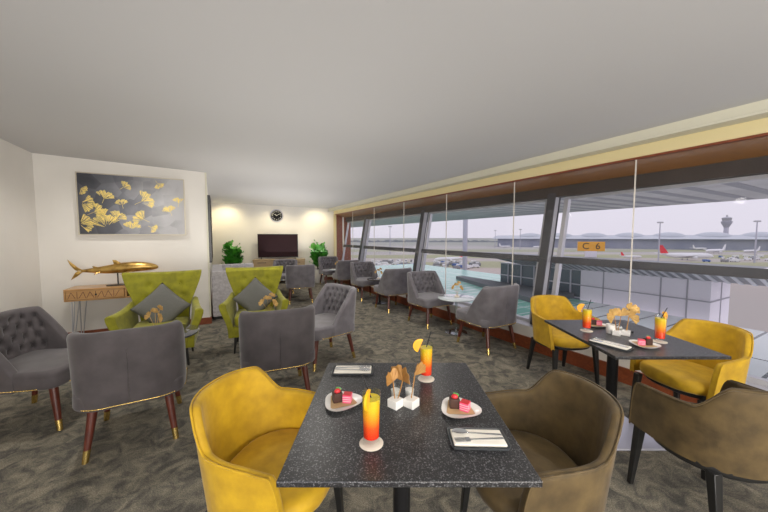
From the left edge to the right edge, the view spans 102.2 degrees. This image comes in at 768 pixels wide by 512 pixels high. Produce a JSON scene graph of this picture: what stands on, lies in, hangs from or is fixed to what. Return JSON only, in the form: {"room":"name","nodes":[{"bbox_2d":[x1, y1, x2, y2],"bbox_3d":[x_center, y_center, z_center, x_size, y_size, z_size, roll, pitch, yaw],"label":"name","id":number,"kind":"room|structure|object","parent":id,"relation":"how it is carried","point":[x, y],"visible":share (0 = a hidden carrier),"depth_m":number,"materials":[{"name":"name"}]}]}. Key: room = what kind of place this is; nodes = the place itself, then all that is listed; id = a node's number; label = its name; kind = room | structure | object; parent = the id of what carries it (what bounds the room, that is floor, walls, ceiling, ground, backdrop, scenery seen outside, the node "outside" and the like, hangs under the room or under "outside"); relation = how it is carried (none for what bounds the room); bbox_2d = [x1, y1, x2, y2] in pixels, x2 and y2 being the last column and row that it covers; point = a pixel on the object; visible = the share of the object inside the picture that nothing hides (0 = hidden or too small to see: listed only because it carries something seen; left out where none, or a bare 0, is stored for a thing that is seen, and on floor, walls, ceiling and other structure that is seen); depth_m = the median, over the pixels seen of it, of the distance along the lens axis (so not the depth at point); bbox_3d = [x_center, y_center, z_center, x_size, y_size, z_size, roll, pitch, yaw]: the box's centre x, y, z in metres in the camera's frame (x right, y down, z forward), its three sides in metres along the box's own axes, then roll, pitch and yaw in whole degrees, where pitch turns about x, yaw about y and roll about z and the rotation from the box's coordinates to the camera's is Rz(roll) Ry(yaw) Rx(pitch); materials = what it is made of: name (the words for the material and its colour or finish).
{"room":"airport terminal","nodes":[
{"label":"airport terminal","id":0,"kind":"room"},
{"bbox_2d":[0,138,41,311],"bbox_3d":[-2.531,0.092,0.135,0.280,2.600,9.050,-2,4,-29],"label":"wall","id":1,"kind":"structure","parent":0,"point":[20,280],"depth_m":3.63,"materials":[{"name":"paint"}]},
{"bbox_2d":[32,153,209,331],"bbox_3d":[-3.695,-0.179,4.561,1.920,2.600,0.150,-2,4,-29],"label":"wall","id":2,"kind":"structure","parent":0,"point":[59,240],"depth_m":4.31,"materials":[{"name":"paint"}]},
{"bbox_2d":[75,171,185,234],"bbox_3d":[-3.592,-0.725,4.467,1.224,0.844,0.050,-2,4,-29],"label":"painting","id":3,"kind":"object","parent":2,"relation":"attached to","point":[107,204],"visible":1,"depth_m":4.42,"materials":[{"name":"paint"}]},
{"bbox_2d":[205,173,210,315],"bbox_3d":[-2.819,-0.170,4.965,0.025,2.292,0.040,-2,4,-29],"label":"trim","id":4,"kind":"structure","parent":2,"relation":"attached to","point":[205,173],"depth_m":4.95,"materials":[{"name":"beige paint"}]},
{"bbox_2d":[207,188,211,294],"bbox_3d":[-4.252,-0.352,7.384,0.190,2.600,5.350,-2,4,-29],"label":"wall","id":5,"kind":"structure","parent":0,"point":[207,188],"depth_m":6.88,"materials":[{"name":"paint"}]},
{"bbox_2d":[207,195,212,262],"bbox_3d":[-3.294,-0.490,5.873,0.056,1.100,1.840,-2,4,-29],"label":"wall screen","id":6,"kind":"object","parent":5,"relation":"attached to","point":[208,196],"visible":0.82,"depth_m":5.08,"materials":[{"name":"black"}]},
{"bbox_2d":[211,202,343,279],"bbox_3d":[-3.526,-0.492,9.659,4.550,2.600,0.150,-1,4,-16],"label":"wall","id":7,"kind":"structure","parent":0,"point":[239,223],"depth_m":9.50,"materials":[{"name":"paint"}]},
{"bbox_2d":[270,209,282,221],"bbox_3d":[-3.318,-1.248,9.573,0.390,0.390,0.042,-1,4,-16],"label":"wall clock","id":8,"kind":"object","parent":7,"relation":"attached to","point":[276,215],"visible":1,"depth_m":9.57,"materials":[{"name":"grey metal"}]},
{"bbox_2d":[336,215,350,259],"bbox_3d":[-1.372,-0.289,10.268,0.540,2.120,0.100,-2,4,-29],"label":"trim","id":9,"kind":"structure","parent":7,"relation":"attached to","point":[339,232],"depth_m":10.20,"materials":[{"name":"brown wood"}]},
{"bbox_2d":[328,99,767,210],"bbox_3d":[1.327,-1.288,4.468,0.205,0.375,12.800,-2,4,-29],"label":"trim","id":10,"kind":"structure","parent":7,"relation":"attached to","point":[757,110],"depth_m":2.86,"materials":[{"name":"beige paint"}]},
{"bbox_2d":[334,117,767,213],"bbox_3d":[1.421,-1.244,4.523,0.050,0.470,12.800,-2,4,-29],"label":"trim","id":11,"kind":"structure","parent":7,"relation":"attached to","point":[759,126],"depth_m":3.00,"materials":[{"name":"beige"}]},
{"bbox_2d":[335,132,767,214],"bbox_3d":[1.421,-1.000,4.538,0.060,0.018,12.800,-2,4,-29],"label":"trim","id":12,"kind":"structure","parent":7,"relation":"attached to","point":[762,134],"depth_m":3.00,"materials":[{"name":"brown wood"}]},
{"bbox_2d":[345,155,767,221],"bbox_3d":[1.799,-0.905,4.750,0.150,0.215,12.800,-2,4,-29],"label":"window frame","id":13,"kind":"structure","parent":7,"relation":"attached to","point":[756,165],"depth_m":3.32,"materials":[{"name":"brown wood"}]},
{"bbox_2d":[0,0,767,208],"bbox_3d":[-1.504,-1.366,3.830,5.900,0.442,14.700,-2,4,-29],"label":"ceiling","id":14,"kind":"structure","parent":0,"point":[327,104],"depth_m":1.96,"materials":[{"name":"grey paint"}]},
{"bbox_2d":[0,280,767,511],"bbox_3d":[-1.521,1.234,3.980,5.860,0.150,14.700,-2,4,-29],"label":"floor","id":15,"kind":"structure","parent":0,"point":[135,464],"depth_m":2.10,"materials":[{"name":"carpet"}]},
{"bbox_2d":[0,306,70,430],"bbox_3d":[-2.676,0.844,2.413,0.641,0.820,0.608,-1,4,-10],"label":"tub chair","id":16,"kind":"object","parent":15,"relation":"on","point":[33,345],"visible":0.73,"depth_m":2.40,"materials":[{"name":"grey fabric"}]},
{"bbox_2d":[63,283,129,332],"bbox_3d":[-3.576,0.767,4.316,1.160,0.739,0.395,-2,4,-29],"label":"console table","id":17,"kind":"object","parent":15,"relation":"on","point":[85,292],"visible":0.62,"depth_m":4.03,"materials":[{"name":"brown wood"}]},
{"bbox_2d":[67,260,157,285],"bbox_3d":[-3.640,0.215,4.213,0.381,0.375,0.906,3,5,42],"label":"sculpture","id":18,"kind":"object","parent":17,"relation":"on","point":[117,267],"visible":0.84,"depth_m":4.21,"materials":[{"name":"gold metal"}]},
{"bbox_2d":[66,320,187,464],"bbox_3d":[-1.782,0.855,2.232,0.608,0.820,0.641,-2,4,-31],"label":"tub chair","id":19,"kind":"object","parent":15,"relation":"on","point":[112,369],"visible":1,"depth_m":1.96,"materials":[{"name":"grey fabric"}]},
{"bbox_2d":[104,269,203,364],"bbox_3d":[-2.492,0.685,3.493,0.840,1.005,0.651,-2,4,-27],"label":"chair","id":20,"kind":"object","parent":15,"relation":"on","point":[139,285],"visible":0.48,"depth_m":3.54,"materials":[{"name":"fabric"}]},
{"bbox_2d":[130,282,190,322],"bbox_3d":[-2.477,0.570,3.455,0.227,0.532,0.535,3,5,44],"label":"throw pillow","id":21,"kind":"object","parent":20,"relation":"on","point":[173,305],"visible":0.88,"depth_m":3.42,"materials":[{"name":"grey fabric"}]},
{"bbox_2d":[133,317,189,327],"bbox_3d":[-2.453,0.792,3.421,0.501,0.150,0.475,-2,4,-27],"label":"seat cushion","id":22,"kind":"object","parent":20,"relation":"on","point":[185,320],"depth_m":3.43,"materials":[{"name":"fabric"}]},
{"bbox_2d":[183,324,199,337],"bbox_3d":[-2.080,0.973,2.925,0.600,0.500,0.600,0,4,0],"label":"coffee table","id":23,"kind":"object","parent":15,"relation":"on","point":[189,330],"visible":0.2,"depth_m":3.00,"materials":[{"name":"grey stone"}]},
{"bbox_2d":[144,305,162,325],"bbox_3d":[-2.121,0.589,2.872,0.212,0.272,0.087,1,4,10],"label":"ornament","id":24,"kind":"object","parent":23,"relation":"on","point":[155,310],"visible":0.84,"depth_m":2.88,"materials":[{"name":"gold"}]},
{"bbox_2d":[211,263,253,319],"bbox_3d":[-2.897,0.619,6.078,0.815,0.820,1.560,-2,4,-29],"label":"partition","id":25,"kind":"object","parent":15,"relation":"on","point":[221,287],"visible":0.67,"depth_m":5.26,"materials":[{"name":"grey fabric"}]},
{"bbox_2d":[221,240,243,263],"bbox_3d":[-4.335,0.195,8.865,0.590,1.326,0.642,1,4,16],"label":"plant","id":26,"kind":"object","parent":15,"relation":"on","point":[233,254],"visible":0.67,"depth_m":8.76,"materials":[{"name":"green plant"}]},
{"bbox_2d":[219,266,288,353],"bbox_3d":[-1.667,0.652,4.033,0.785,1.005,0.631,-1,4,-21],"label":"chair","id":27,"kind":"object","parent":15,"relation":"on","point":[239,278],"visible":0.51,"depth_m":4.09,"materials":[{"name":"fabric"}]},
{"bbox_2d":[234,307,274,326],"bbox_3d":[-1.637,0.759,3.959,0.469,0.150,0.460,-1,4,-21],"label":"seat cushion","id":28,"kind":"object","parent":27,"relation":"on","point":[236,312],"depth_m":3.92,"materials":[{"name":"fabric"}]},
{"bbox_2d":[232,277,277,310],"bbox_3d":[-1.655,0.537,3.994,0.524,0.516,0.221,0,4,-4],"label":"throw pillow","id":29,"kind":"object","parent":27,"relation":"on","point":[249,297],"visible":0.85,"depth_m":3.94,"materials":[{"name":"grey fabric"}]},
{"bbox_2d":[189,366,343,511],"bbox_3d":[-0.479,0.933,1.316,0.549,0.777,0.551,1,4,13],"label":"dining chair","id":30,"kind":"object","parent":15,"relation":"on","point":[245,425],"visible":0.84,"depth_m":1.31,"materials":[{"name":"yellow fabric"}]},
{"bbox_2d":[238,305,314,390],"bbox_3d":[-0.948,0.823,2.761,0.608,0.820,0.641,-2,4,-24],"label":"tub chair","id":31,"kind":"object","parent":15,"relation":"on","point":[275,340],"visible":0.94,"depth_m":2.47,"materials":[{"name":"grey fabric"}]},
{"bbox_2d":[252,258,304,266],"bbox_3d":[-3.190,0.455,9.499,1.502,0.730,0.415,-1,4,-16],"label":"credenza","id":32,"kind":"object","parent":15,"relation":"on","point":[300,261],"visible":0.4,"depth_m":9.22,"materials":[{"name":"brown wood"}]},
{"bbox_2d":[257,234,297,258],"bbox_3d":[-3.221,-0.288,9.442,1.160,0.760,0.207,-1,4,-16],"label":"television","id":33,"kind":"object","parent":32,"relation":"on","point":[269,245],"visible":0.99,"depth_m":9.41,"materials":[{"name":"black plastic"}]},
{"bbox_2d":[273,259,296,293],"bbox_3d":[-2.533,0.507,7.912,0.608,0.820,0.641,-1,4,-10],"label":"tub chair","id":34,"kind":"object","parent":15,"relation":"on","point":[277,262],"visible":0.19,"depth_m":8.12,"materials":[{"name":"grey fabric"}]},
{"bbox_2d":[285,264,314,303],"bbox_3d":[-1.825,0.578,6.753,0.608,0.820,0.641,-1,4,-18],"label":"tub chair","id":35,"kind":"object","parent":15,"relation":"on","point":[297,276],"visible":1,"depth_m":6.47,"materials":[{"name":"grey fabric"}]},
{"bbox_2d":[309,240,327,282],"bbox_3d":[-1.983,0.154,9.531,0.644,1.326,0.588,0,4,-2],"label":"plant","id":36,"kind":"object","parent":15,"relation":"on","point":[317,250],"visible":0.64,"depth_m":9.43,"materials":[{"name":"green plant"}]},
{"bbox_2d":[318,256,340,283],"bbox_3d":[-1.573,0.435,9.078,0.608,0.820,0.641,-2,4,-29],"label":"tub chair","id":37,"kind":"object","parent":15,"relation":"on","point":[325,263],"visible":0.77,"depth_m":9.22,"materials":[{"name":"grey fabric"}]},
{"bbox_2d":[312,283,356,371],"bbox_3d":[-0.688,0.772,3.585,0.641,0.820,0.608,-3,5,-44],"label":"tub chair","id":38,"kind":"object","parent":15,"relation":"on","point":[334,305],"visible":0.81,"depth_m":3.51,"materials":[{"name":"grey fabric"}]},
{"bbox_2d":[332,260,359,291],"bbox_3d":[-0.982,0.498,8.051,0.608,0.820,0.641,-2,4,-29],"label":"tub chair","id":39,"kind":"object","parent":15,"relation":"on","point":[342,271],"visible":0.63,"depth_m":7.73,"materials":[{"name":"grey fabric"}]},
{"bbox_2d":[350,261,378,301],"bbox_3d":[-0.418,0.557,7.092,0.608,0.820,0.641,-2,4,-29],"label":"tub chair","id":40,"kind":"object","parent":15,"relation":"on","point":[360,271],"visible":0.87,"depth_m":7.22,"materials":[{"name":"grey fabric"}]},
{"bbox_2d":[374,267,411,312],"bbox_3d":[0.173,0.623,6.015,0.608,0.820,0.641,-2,4,-29],"label":"tub chair","id":41,"kind":"object","parent":15,"relation":"on","point":[393,282],"visible":0.84,"depth_m":5.72,"materials":[{"name":"grey fabric"}]},
{"bbox_2d":[276,363,542,511],"bbox_3d":[0.068,0.951,1.240,0.712,0.750,0.785,0,4,0],"label":"dining table","id":42,"kind":"object","parent":15,"relation":"on","point":[416,450],"visible":0.92,"depth_m":0.97,"materials":[{"name":"black stone"}]},
{"bbox_2d":[325,391,361,411],"bbox_3d":[-0.156,0.570,1.213,0.146,0.013,0.151,-1,4,-10],"label":"dessert plate","id":43,"kind":"object","parent":42,"relation":"on","point":[356,397],"visible":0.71,"depth_m":1.20,"materials":[{"name":"white ceramic"}]},
{"bbox_2d":[331,396,356,408],"bbox_3d":[-0.169,0.567,1.218,0.106,0.005,0.095,-2,4,-25],"label":"paper liner","id":44,"kind":"object","parent":43,"relation":"on","point":[336,405],"visible":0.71,"depth_m":1.19,"materials":[{"name":"brown paper"}]},
{"bbox_2d":[332,387,342,403],"bbox_3d":[-0.183,0.541,1.213,0.036,0.053,0.032,-1,4,-22],"label":"chocolate cake","id":45,"kind":"object","parent":44,"relation":"on","point":[337,394],"visible":1,"depth_m":1.20,"materials":[{"name":"brown food"}]},
{"bbox_2d":[342,391,351,403],"bbox_3d":[-0.143,0.552,1.211,0.032,0.032,0.030,0,4,8],"label":"cake","id":46,"kind":"object","parent":44,"relation":"on","point":[347,396],"visible":1,"depth_m":1.20,"materials":[{"name":"pink food"}]},
{"bbox_2d":[331,365,373,374],"bbox_3d":[-0.150,0.554,1.505,0.200,0.010,0.105,0,4,0],"label":"tray","id":47,"kind":"object","parent":42,"relation":"on","point":[334,367],"visible":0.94,"depth_m":1.50,"materials":[{"name":"grey plastic"}]},
{"bbox_2d":[334,366,371,373],"bbox_3d":[-0.150,0.551,1.504,0.176,0.009,0.078,0,4,0],"label":"napkin","id":48,"kind":"object","parent":47,"relation":"in","point":[353,367],"visible":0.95,"depth_m":1.47,"materials":[{"name":"beige"}]},
{"bbox_2d":[359,437,382,451],"bbox_3d":[-0.040,0.590,0.978,0.076,0.003,0.076,0,4,0],"label":"coaster","id":49,"kind":"object","parent":42,"relation":"on","point":[366,445],"visible":0.76,"depth_m":0.97,"materials":[{"name":"beige ceramic"}]},
{"bbox_2d":[362,393,379,440],"bbox_3d":[-0.040,0.506,0.973,0.060,0.165,0.060,0,4,0],"label":"cocktail glass","id":50,"kind":"object","parent":49,"relation":"on","point":[371,418],"visible":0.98,"depth_m":0.95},
{"bbox_2d":[387,394,418,410],"bbox_3d":[0.075,0.562,1.192,0.124,0.032,0.062,0,4,-3],"label":"holder","id":51,"kind":"object","parent":42,"relation":"on","point":[412,403],"visible":0.97,"depth_m":1.18,"materials":[{"name":"white ceramic"}]},
{"bbox_2d":[386,368,397,398],"bbox_3d":[0.032,0.490,1.190,0.025,0.113,0.085,3,5,44],"label":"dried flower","id":52,"kind":"object","parent":51,"relation":"in","point":[393,375],"visible":1,"depth_m":1.19,"materials":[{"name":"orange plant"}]},
{"bbox_2d":[389,365,409,397],"bbox_3d":[0.064,0.483,1.190,0.026,0.127,0.114,-3,5,-45],"label":"pick","id":53,"kind":"object","parent":51,"relation":"in","point":[403,375],"visible":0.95,"depth_m":1.19,"materials":[{"name":"brown paper"}]},
{"bbox_2d":[411,361,425,397],"bbox_3d":[0.127,0.476,1.196,0.033,0.140,0.103,2,4,33],"label":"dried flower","id":54,"kind":"object","parent":51,"relation":"in","point":[420,368],"visible":1,"depth_m":1.20,"materials":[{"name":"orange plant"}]},
{"bbox_2d":[418,375,433,382],"bbox_3d":[0.193,0.563,1.422,0.076,0.003,0.076,0,4,0],"label":"coaster","id":55,"kind":"object","parent":42,"relation":"on","point":[427,379],"visible":0.88,"depth_m":1.42,"materials":[{"name":"beige"}]},
{"bbox_2d":[420,345,431,375],"bbox_3d":[0.193,0.479,1.417,0.060,0.165,0.060,0,4,0],"label":"cocktail glass","id":56,"kind":"object","parent":55,"relation":"on","point":[425,352],"visible":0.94,"depth_m":1.40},
{"bbox_2d":[441,397,481,417],"bbox_3d":[0.290,0.574,1.160,0.146,0.013,0.151,1,4,15],"label":"dessert plate","id":57,"kind":"object","parent":42,"relation":"on","point":[475,407],"visible":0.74,"depth_m":1.15,"materials":[{"name":"white ceramic"}]},
{"bbox_2d":[447,400,474,414],"bbox_3d":[0.280,0.570,1.171,0.106,0.005,0.095,0,4,0],"label":"paper liner","id":58,"kind":"object","parent":57,"relation":"on","point":[449,411],"visible":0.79,"depth_m":1.14,"materials":[{"name":"brown paper"}]},
{"bbox_2d":[449,392,459,408],"bbox_3d":[0.266,0.544,1.171,0.036,0.053,0.032,0,4,3],"label":"chocolate cake","id":59,"kind":"object","parent":58,"relation":"on","point":[454,401],"visible":1,"depth_m":1.16,"materials":[{"name":"brown food"}]},
{"bbox_2d":[459,398,470,412],"bbox_3d":[0.301,0.555,1.152,0.032,0.032,0.030,2,4,33],"label":"cake","id":60,"kind":"object","parent":58,"relation":"on","point":[465,405],"visible":1,"depth_m":1.14,"materials":[{"name":"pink food"}]},
{"bbox_2d":[447,427,511,450],"bbox_3d":[0.300,0.585,0.993,0.185,0.010,0.105,0,4,2],"label":"tray","id":61,"kind":"object","parent":42,"relation":"on","point":[509,446],"visible":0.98,"depth_m":0.96,"materials":[{"name":"grey plastic"}]},
{"bbox_2d":[450,429,506,447],"bbox_3d":[0.300,0.582,0.993,0.163,0.009,0.078,0,4,2],"label":"napkin","id":62,"kind":"object","parent":61,"relation":"in","point":[500,442],"visible":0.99,"depth_m":0.97,"materials":[{"name":"beige"}]},
{"bbox_2d":[452,428,501,435],"bbox_3d":[0.300,0.574,1.007,0.157,0.005,0.028,0,4,6],"label":"spoon","id":63,"kind":"object","parent":62,"relation":"on","point":[455,430],"visible":1,"depth_m":1.01,"materials":[{"name":"silver metal"}]},
{"bbox_2d":[454,437,503,441],"bbox_3d":[0.300,0.577,0.978,0.156,0.002,0.020,0,4,-3],"label":"fork","id":64,"kind":"object","parent":62,"relation":"on","point":[468,439],"visible":1,"depth_m":0.98,"materials":[{"name":"silver metal"}]},
{"bbox_2d":[407,271,453,328],"bbox_3d":[0.737,0.681,5.066,0.608,0.820,0.641,-2,4,-29],"label":"tub chair","id":65,"kind":"object","parent":15,"relation":"on","point":[424,287],"visible":0.98,"depth_m":5.07,"materials":[{"name":"grey fabric"}]},
{"bbox_2d":[438,294,474,319],"bbox_3d":[1.060,0.863,4.551,0.540,0.520,0.540,0,4,0],"label":"side table","id":66,"kind":"object","parent":15,"relation":"on","point":[446,297],"visible":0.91,"depth_m":4.44,"materials":[{"name":"white stone"}]},
{"bbox_2d":[456,283,518,355],"bbox_3d":[1.328,0.747,3.989,0.608,0.820,0.641,-2,4,-29],"label":"tub chair","id":67,"kind":"object","parent":15,"relation":"on","point":[493,307],"visible":1,"depth_m":3.70,"materials":[{"name":"grey fabric"}]},
{"bbox_2d":[460,370,623,511],"bbox_3d":[0.634,0.933,1.302,0.549,0.777,0.551,0,4,-5],"label":"dining chair","id":68,"kind":"object","parent":15,"relation":"on","point":[567,425],"visible":0.76,"depth_m":1.29,"materials":[{"name":"brown fabric"}]},
{"bbox_2d":[526,295,599,384],"bbox_3d":[1.766,0.823,3.105,0.551,0.777,0.549,0,4,-8],"label":"dining chair","id":69,"kind":"object","parent":15,"relation":"on","point":[543,307],"visible":0.77,"depth_m":3.09,"materials":[{"name":"yellow fabric"}]},
{"bbox_2d":[544,320,730,450],"bbox_3d":[1.579,0.899,2.087,0.633,0.750,0.753,0,4,0],"label":"dining table","id":70,"kind":"object","parent":15,"relation":"on","point":[676,348],"visible":0.48,"depth_m":2.03,"materials":[{"name":"black stone"}]},
{"bbox_2d":[580,329,592,331],"bbox_3d":[1.405,0.518,2.151,0.076,0.003,0.076,0,4,0],"label":"coaster","id":71,"kind":"object","parent":70,"relation":"on","point":[583,330],"visible":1,"depth_m":2.15,"materials":[{"name":"beige ceramic"}]},
{"bbox_2d":[582,309,591,327],"bbox_3d":[1.405,0.434,2.146,0.060,0.165,0.060,0,4,0],"label":"cocktail glass","id":72,"kind":"object","parent":71,"relation":"on","point":[587,314],"visible":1,"depth_m":2.12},
{"bbox_2d":[587,337,633,351],"bbox_3d":[1.360,0.532,1.866,0.100,0.010,0.220,-2,4,-32],"label":"tray","id":73,"kind":"object","parent":70,"relation":"on","point":[632,348],"visible":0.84,"depth_m":1.83,"materials":[{"name":"grey plastic"}]},
{"bbox_2d":[590,338,631,349],"bbox_3d":[1.360,0.529,1.866,0.074,0.009,0.194,-2,4,-32],"label":"napkin","id":74,"kind":"object","parent":73,"relation":"in","point":[608,342],"visible":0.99,"depth_m":1.84,"materials":[{"name":"beige"}]},
{"bbox_2d":[612,329,630,336],"bbox_3d":[1.574,0.509,2.055,0.124,0.032,0.062,0,4,0],"label":"holder","id":75,"kind":"object","parent":70,"relation":"on","point":[623,332],"visible":1,"depth_m":2.04,"materials":[{"name":"white ceramic"}]},
{"bbox_2d":[613,308,630,330],"bbox_3d":[1.570,0.417,2.051,0.106,0.154,0.023,1,4,13],"label":"pick","id":76,"kind":"object","parent":75,"relation":"in","point":[623,312],"visible":1,"depth_m":2.05,"materials":[{"name":"orange paper"}]},
{"bbox_2d":[653,339,667,343],"bbox_3d":[1.712,0.532,1.926,0.076,0.003,0.076,0,4,0],"label":"coaster","id":77,"kind":"object","parent":70,"relation":"on","point":[654,340],"visible":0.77,"depth_m":1.92,"materials":[{"name":"beige"}]},
{"bbox_2d":[655,317,666,338],"bbox_3d":[1.712,0.448,1.921,0.060,0.165,0.060,0,4,0],"label":"cocktail glass","id":78,"kind":"object","parent":77,"relation":"on","point":[660,323],"visible":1,"depth_m":1.90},
{"bbox_2d":[628,318,753,416],"bbox_3d":[2.189,0.878,2.214,0.549,0.777,0.551,-1,4,-12],"label":"dining chair","id":79,"kind":"object","parent":15,"relation":"on","point":[702,380],"visible":0.62,"depth_m":2.16,"materials":[{"name":"yellow fabric"}]},
{"bbox_2d":[627,380,767,511],"bbox_3d":[1.642,0.919,1.530,0.551,0.777,0.549,0,4,-3],"label":"dining chair","id":80,"kind":"object","parent":15,"relation":"on","point":[725,435],"visible":1,"depth_m":1.36,"materials":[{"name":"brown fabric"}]},
{"bbox_2d":[371,286,641,372],"bbox_3d":[1.381,0.898,4.718,0.040,0.130,12.950,-2,4,-29],"label":"wall","id":81,"kind":"structure","parent":0,"point":[518,328],"depth_m":3.89,"materials":[{"name":"paint"}]},
{"bbox_2d":[342,220,363,259],"bbox_3d":[-0.974,-0.282,9.624,0.338,1.615,1.490,-2,4,-29],"label":"window","id":82,"kind":"structure","parent":81,"relation":"in","point":[347,228],"depth_m":10.17,"materials":[{"name":"grey metal"}]},
{"bbox_2d":[358,217,368,261],"bbox_3d":[-0.609,-0.294,8.889,0.426,1.780,0.105,-2,4,-29],"label":"trim","id":83,"kind":"structure","parent":81,"relation":"attached to","point":[366,221],"depth_m":8.86,"materials":[{"name":"grey metal"}]},
{"bbox_2d":[363,214,420,260],"bbox_3d":[0.090,-0.162,7.676,0.338,1.615,2.665,-2,4,-29],"label":"window","id":84,"kind":"structure","parent":81,"relation":"in","point":[366,246],"depth_m":7.90,"materials":[{"name":"grey metal"}]},
{"bbox_2d":[412,210,428,270],"bbox_3d":[0.736,-0.143,6.427,0.426,1.780,0.105,-2,4,-29],"label":"trim","id":85,"kind":"structure","parent":81,"relation":"attached to","point":[424,216],"depth_m":6.40,"materials":[{"name":"grey metal"}]},
{"bbox_2d":[421,199,546,321],"bbox_3d":[1.433,-0.012,5.218,0.338,1.615,2.655,-2,4,-29],"label":"window","id":86,"kind":"structure","parent":81,"relation":"in","point":[534,258],"depth_m":4.90,"materials":[{"name":"grey metal"}]},
{"bbox_2d":[511,182,514,284],"bbox_3d":[1.377,-0.085,4.671,0.014,1.828,1.346,-2,4,-29],"label":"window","id":87,"kind":"structure","parent":81,"relation":"in","point":[514,182],"depth_m":4.07,"materials":[{"name":"grey metal"}]},
{"bbox_2d":[530,193,560,324],"bbox_3d":[2.076,0.007,3.973,0.426,1.780,0.105,-2,4,-29],"label":"trim","id":88,"kind":"structure","parent":81,"relation":"attached to","point":[553,202],"depth_m":3.94,"materials":[{"name":"grey metal"}]},
{"bbox_2d":[453,302,767,390],"bbox_3d":[1.499,0.897,4.782,0.290,0.145,12.950,-2,4,-29],"label":"trim","id":89,"kind":"structure","parent":81,"relation":"attached to","point":[455,303],"depth_m":3.94,"materials":[{"name":"grey metal"}]},
{"bbox_2d":[628,160,636,303],"bbox_3d":[2.016,-0.013,3.499,0.014,1.828,1.326,-2,4,-29],"label":"window mullion","id":90,"kind":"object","parent":81,"relation":"in","point":[635,160],"depth_m":2.90,"materials":[{"name":"grey metal"}]},
{"bbox_2d":[551,174,767,386],"bbox_3d":[2.773,0.139,2.764,0.338,1.615,2.655,-2,4,-29],"label":"window","id":91,"kind":"structure","parent":81,"relation":"in","point":[743,272],"depth_m":3.00,"materials":[{"name":"grey metal"}]},
{"bbox_2d":[338,136,767,217],"bbox_3d":[1.605,-0.996,4.639,0.410,0.180,12.800,-2,4,-29],"label":"beam","id":92,"kind":"structure","parent":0,"point":[758,147],"depth_m":3.17,"materials":[{"name":"brown wood"}]},
{"bbox_3d":[1.504,1.158,4.801,6.410,0.500,11.485,0,4,0],"label":"wall","id":93,"kind":"structure","parent":0,"visible":0},
{"bbox_2d":[337,280,697,402],"bbox_3d":[1.416,1.044,4.620,0.040,0.150,12.730,-2,4,-29],"label":"baseboard","id":94,"kind":"structure","parent":93,"relation":"in","point":[625,375],"depth_m":3.63,"materials":[{"name":"brown wood"}]},
{"label":"outside","id":95,"kind":"structure","parent":0,"visible":0},
{"bbox_2d":[375,264,593,315],"bbox_3d":[1.938,3.176,38.910,31.600,0.300,38.000,-2,4,-29],"label":"roof","id":96,"kind":"structure","parent":95,"point":[523,307],"depth_m":39.46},
{"bbox_2d":[456,276,573,301],"bbox_3d":[11.122,3.206,32.606,5.500,0.390,14.327,-2,4,-29],"label":"flat roof","id":97,"kind":"structure","parent":96,"relation":"on","point":[525,292],"depth_m":32.02,"materials":[{"name":"grey concrete"}]},
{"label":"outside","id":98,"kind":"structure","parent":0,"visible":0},
{"bbox_2d":[524,302,767,378],"bbox_3d":[14.507,5.129,7.040,23.100,0.300,29.900,-2,4,-29],"label":"roof","id":99,"kind":"structure","parent":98,"point":[758,366],"depth_m":18.74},
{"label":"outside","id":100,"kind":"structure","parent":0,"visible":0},
{"bbox_2d":[351,238,767,331],"bbox_3d":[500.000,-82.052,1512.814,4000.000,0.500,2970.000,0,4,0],"label":"ground","id":101,"kind":"structure","parent":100,"point":[748,304],"depth_m":165.64,"materials":[{"name":"grey concrete"}]},
{"bbox_2d":[351,240,497,241],"bbox_3d":[92.000,-30.935,634.296,520.000,4.947,30.000,0,4,0],"label":"tree line","id":102,"kind":"object","parent":101,"relation":"on","point":[353,240],"visible":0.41,"depth_m":619.35,"materials":[{"name":"plant"}]},
{"bbox_2d":[462,219,467,269],"bbox_3d":[15.677,-2.273,59.973,0.900,18.000,0.900,0,4,0],"label":"steel post","id":103,"kind":"object","parent":101,"relation":"on","point":[465,222],"visible":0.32,"depth_m":59.60,"materials":[{"name":"grey metal"}]},
{"bbox_2d":[485,252,767,323],"bbox_3d":[17.460,4.335,27.516,6.900,8.780,24.047,-2,4,-29],"label":"building","id":104,"kind":"structure","parent":101,"relation":"on","point":[685,295],"depth_m":22.82,"materials":[{"name":"white concrete"}]},
{"bbox_2d":[577,242,604,256],"bbox_3d":[16.827,-0.533,25.215,1.886,1.260,0.200,1,4,22],"label":"gate sign","id":105,"kind":"object","parent":104,"relation":"on","point":[590,248],"visible":1,"depth_m":25.14,"materials":[{"name":"orange"}]},
{"bbox_2d":[492,232,767,250],"bbox_3d":[250.822,-14.111,280.740,285.000,14.620,48.000,2,4,30],"label":"terminal building","id":106,"kind":"structure","parent":101,"relation":"on","point":[669,240],"depth_m":268.53,"materials":[{"name":"grey"}]},
{"bbox_2d":[659,245,713,259],"bbox_3d":[136.542,-1.548,140.210,22.200,6.705,19.200,0,4,8],"label":"airliner","id":107,"kind":"object","parent":101,"relation":"on","point":[663,251],"visible":0.93,"depth_m":139.52,"materials":[{"name":"white metal"}]},
{"bbox_2d":[721,215,732,233],"bbox_3d":[462.000,-35.276,418.626,11.200,40.000,11.200,0,4,0],"label":"control tower","id":108,"kind":"structure","parent":101,"relation":"on","point":[726,221],"depth_m":416.22,"materials":[{"name":"grey concrete"}]},
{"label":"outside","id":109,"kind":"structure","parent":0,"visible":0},
{"bbox_2d":[351,179,767,226],"bbox_3d":[2.731,-3.408,27.528,9.300,0.265,74.000,-2,4,-29],"label":"roof canopy","id":110,"kind":"object","parent":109,"point":[754,189],"visible":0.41,"depth_m":13.96,"materials":[{"name":"grey metal"}]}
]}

